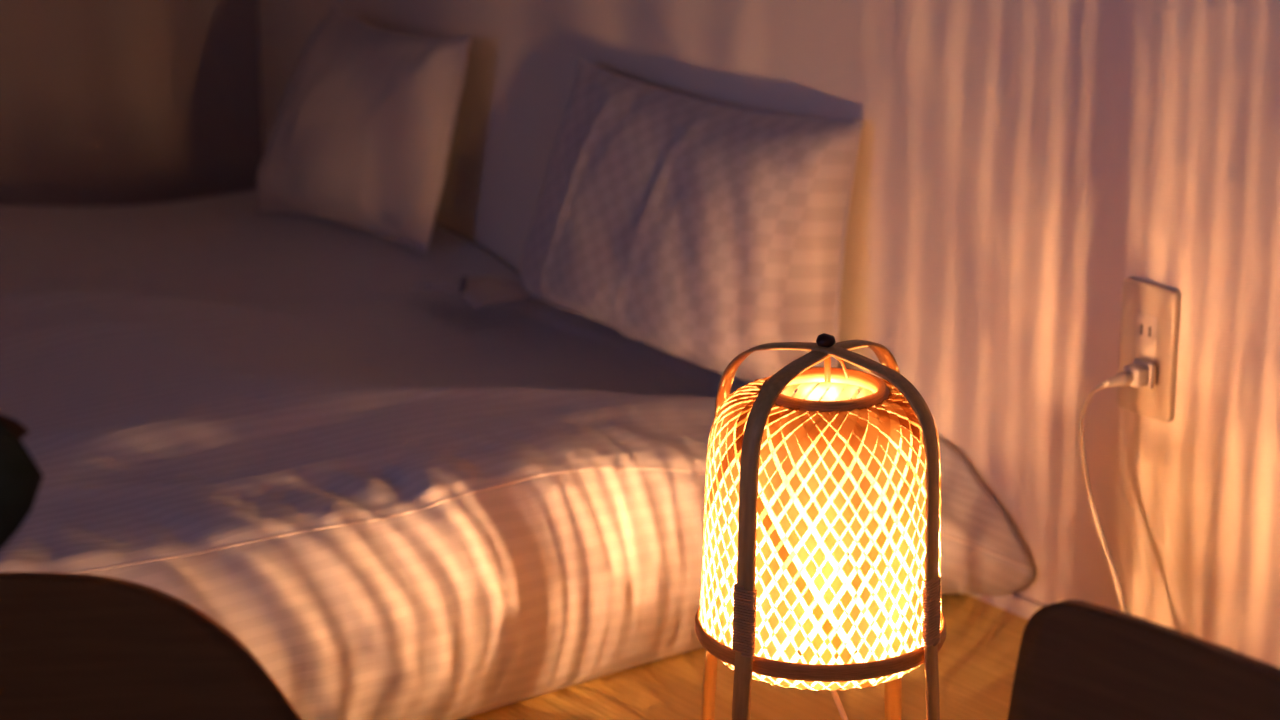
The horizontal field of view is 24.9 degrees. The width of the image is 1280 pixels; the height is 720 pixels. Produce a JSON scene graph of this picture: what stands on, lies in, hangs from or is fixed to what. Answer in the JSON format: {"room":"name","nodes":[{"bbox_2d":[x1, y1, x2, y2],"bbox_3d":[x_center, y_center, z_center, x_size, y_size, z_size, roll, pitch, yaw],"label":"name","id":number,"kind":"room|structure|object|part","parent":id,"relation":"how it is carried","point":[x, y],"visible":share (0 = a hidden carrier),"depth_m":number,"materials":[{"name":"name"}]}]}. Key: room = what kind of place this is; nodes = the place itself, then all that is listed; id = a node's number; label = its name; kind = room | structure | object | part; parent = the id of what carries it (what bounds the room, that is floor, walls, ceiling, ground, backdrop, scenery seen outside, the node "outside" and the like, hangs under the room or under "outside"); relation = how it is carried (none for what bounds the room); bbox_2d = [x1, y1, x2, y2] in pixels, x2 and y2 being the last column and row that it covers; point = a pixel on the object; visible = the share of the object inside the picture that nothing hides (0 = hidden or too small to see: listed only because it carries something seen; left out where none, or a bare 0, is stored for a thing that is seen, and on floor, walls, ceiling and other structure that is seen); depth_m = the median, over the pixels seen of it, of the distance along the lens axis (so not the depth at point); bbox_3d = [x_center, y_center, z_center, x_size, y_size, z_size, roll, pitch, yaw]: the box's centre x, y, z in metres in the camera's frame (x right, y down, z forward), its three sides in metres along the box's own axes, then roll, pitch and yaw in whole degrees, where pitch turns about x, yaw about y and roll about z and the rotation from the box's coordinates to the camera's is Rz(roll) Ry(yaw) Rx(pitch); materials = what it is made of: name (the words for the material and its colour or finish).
{"room":"bedroom","nodes":[
{"label":"bedroom","id":0,"kind":"room"},
{"bbox_2d":[0,0,262,205],"bbox_3d":[-2.168,-0.882,2.218,4.200,2.450,0.100,-13,21,-36],"label":"wall","id":1,"kind":"structure","parent":0,"point":[103,102],"depth_m":3.58,"materials":[{"name":"paint"}]},
{"bbox_2d":[461,594,1027,719],"bbox_3d":[-0.765,0.863,0.873,4.400,0.100,4.660,-13,21,-36],"label":"floor","id":2,"kind":"structure","parent":0,"point":[979,652],"depth_m":2.57,"materials":[{"name":"brown wood"}]},
{"bbox_2d":[0,414,43,549],"bbox_3d":[-0.720,0.182,1.511,0.802,0.828,0.431,-13,21,-36],"label":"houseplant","id":3,"kind":"object","parent":2,"relation":"on","point":[21,478],"visible":1,"depth_m":1.61,"materials":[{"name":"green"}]},
{"bbox_2d":[0,572,303,719],"bbox_3d":[-0.405,0.376,1.673,0.514,0.363,0.463,-3,17,-10],"label":"chair","id":4,"kind":"object","parent":2,"relation":"on","point":[73,646],"visible":1,"depth_m":1.85,"materials":[{"name":"brown wood"}]},
{"bbox_2d":[0,189,1032,719],"bbox_3d":[-0.854,0.152,2.602,2.031,0.247,1.369,-13,21,-36],"label":"duvet","id":5,"kind":"object","parent":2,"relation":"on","point":[402,502],"visible":0.77,"depth_m":2.57,"materials":[{"name":"fabric"}]},
{"bbox_2d":[255,7,470,253],"bbox_3d":[-0.318,-0.267,3.335,0.330,0.250,0.118,14,22,38],"label":"pillow","id":6,"kind":"object","parent":5,"relation":"on","point":[362,134],"visible":1,"depth_m":3.28,"materials":[{"name":"grey fabric"}]},
{"bbox_2d":[412,60,862,400],"bbox_3d":[-0.010,-0.145,2.966,0.163,0.276,0.570,-13,21,-36],"label":"pillow","id":7,"kind":"object","parent":5,"relation":"on","point":[704,233],"visible":0.9,"depth_m":2.83,"materials":[{"name":"grey fabric"}]},
{"bbox_2d":[695,333,1155,719],"bbox_3d":[0.286,0.154,2.333,0.524,0.400,0.273,-10,20,-30],"label":"lamp","id":8,"kind":"object","parent":2,"relation":"on","point":[845,460],"visible":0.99,"depth_m":2.20,"materials":[{"name":"brown wicker"}]},
{"bbox_3d":[0.097,0.165,2.314,0.115,0.391,0.016,13,21,36],"label":"lath leg","id":9,"kind":"part","parent":8,"relation":"part of","materials":[{"name":"brown wood"}]},
{"bbox_3d":[0.107,0.190,2.237,0.016,0.388,0.115,13,21,36],"label":"lath leg","id":10,"kind":"part","parent":8,"relation":"part of","materials":[{"name":"brown wood"}]},
{"bbox_3d":[0.143,0.128,2.265,0.190,0.220,0.190,-13,21,-36],"label":"lamp shade","id":11,"kind":"part","parent":8,"relation":"part of","materials":[{"name":"beige wicker"}]},
{"bbox_3d":[0.142,-0.015,2.222,0.015,0.012,0.015,0,17,-1],"label":"knob","id":12,"kind":"part","parent":8,"relation":"part of","materials":[{"name":"black"}]},
{"bbox_3d":[0.178,0.164,2.324,0.016,0.388,0.115,13,21,36],"label":"lath leg","id":13,"kind":"part","parent":8,"relation":"part of","materials":[{"name":"brown wood"}]},
{"bbox_3d":[0.188,0.186,2.246,0.115,0.391,0.016,13,21,36],"label":"lath leg","id":14,"kind":"part","parent":8,"relation":"part of","materials":[{"name":"brown wood"}]},
{"bbox_3d":[0.352,0.210,2.361,0.230,0.275,0.384,14,22,39],"label":"power cord","id":15,"kind":"part","parent":8,"relation":"part of","materials":[{"name":"beige plastic"}]},
{"bbox_2d":[1007,599,1279,719],"bbox_3d":[0.204,0.388,1.665,0.448,0.344,0.422,-13,21,-36],"label":"chair","id":16,"kind":"object","parent":2,"relation":"on","point":[1078,659],"visible":1,"depth_m":1.82,"materials":[{"name":"brown wood"}]},
{"bbox_2d":[257,0,1279,667],"bbox_3d":[0.929,-0.744,1.766,0.100,2.450,4.660,-13,21,-36],"label":"wall","id":17,"kind":"structure","parent":0,"point":[1018,162],"depth_m":2.65,"materials":[{"name":"paint"}]},
{"bbox_2d":[967,592,1046,619],"bbox_3d":[1.272,0.574,1.616,0.010,0.018,3.205,-13,21,-36],"label":"baseboard","id":18,"kind":"structure","parent":17,"relation":"attached to","point":[1022,606],"depth_m":2.73,"materials":[{"name":"beige"}]},
{"bbox_2d":[1117,277,1180,421],"bbox_3d":[0.446,-0.009,2.546,0.008,0.120,0.063,-13,21,-36],"label":"wall outlet","id":19,"kind":"object","parent":17,"relation":"attached to","point":[1150,312],"visible":0.98,"depth_m":2.54,"materials":[{"name":"beige plastic"}]}
]}

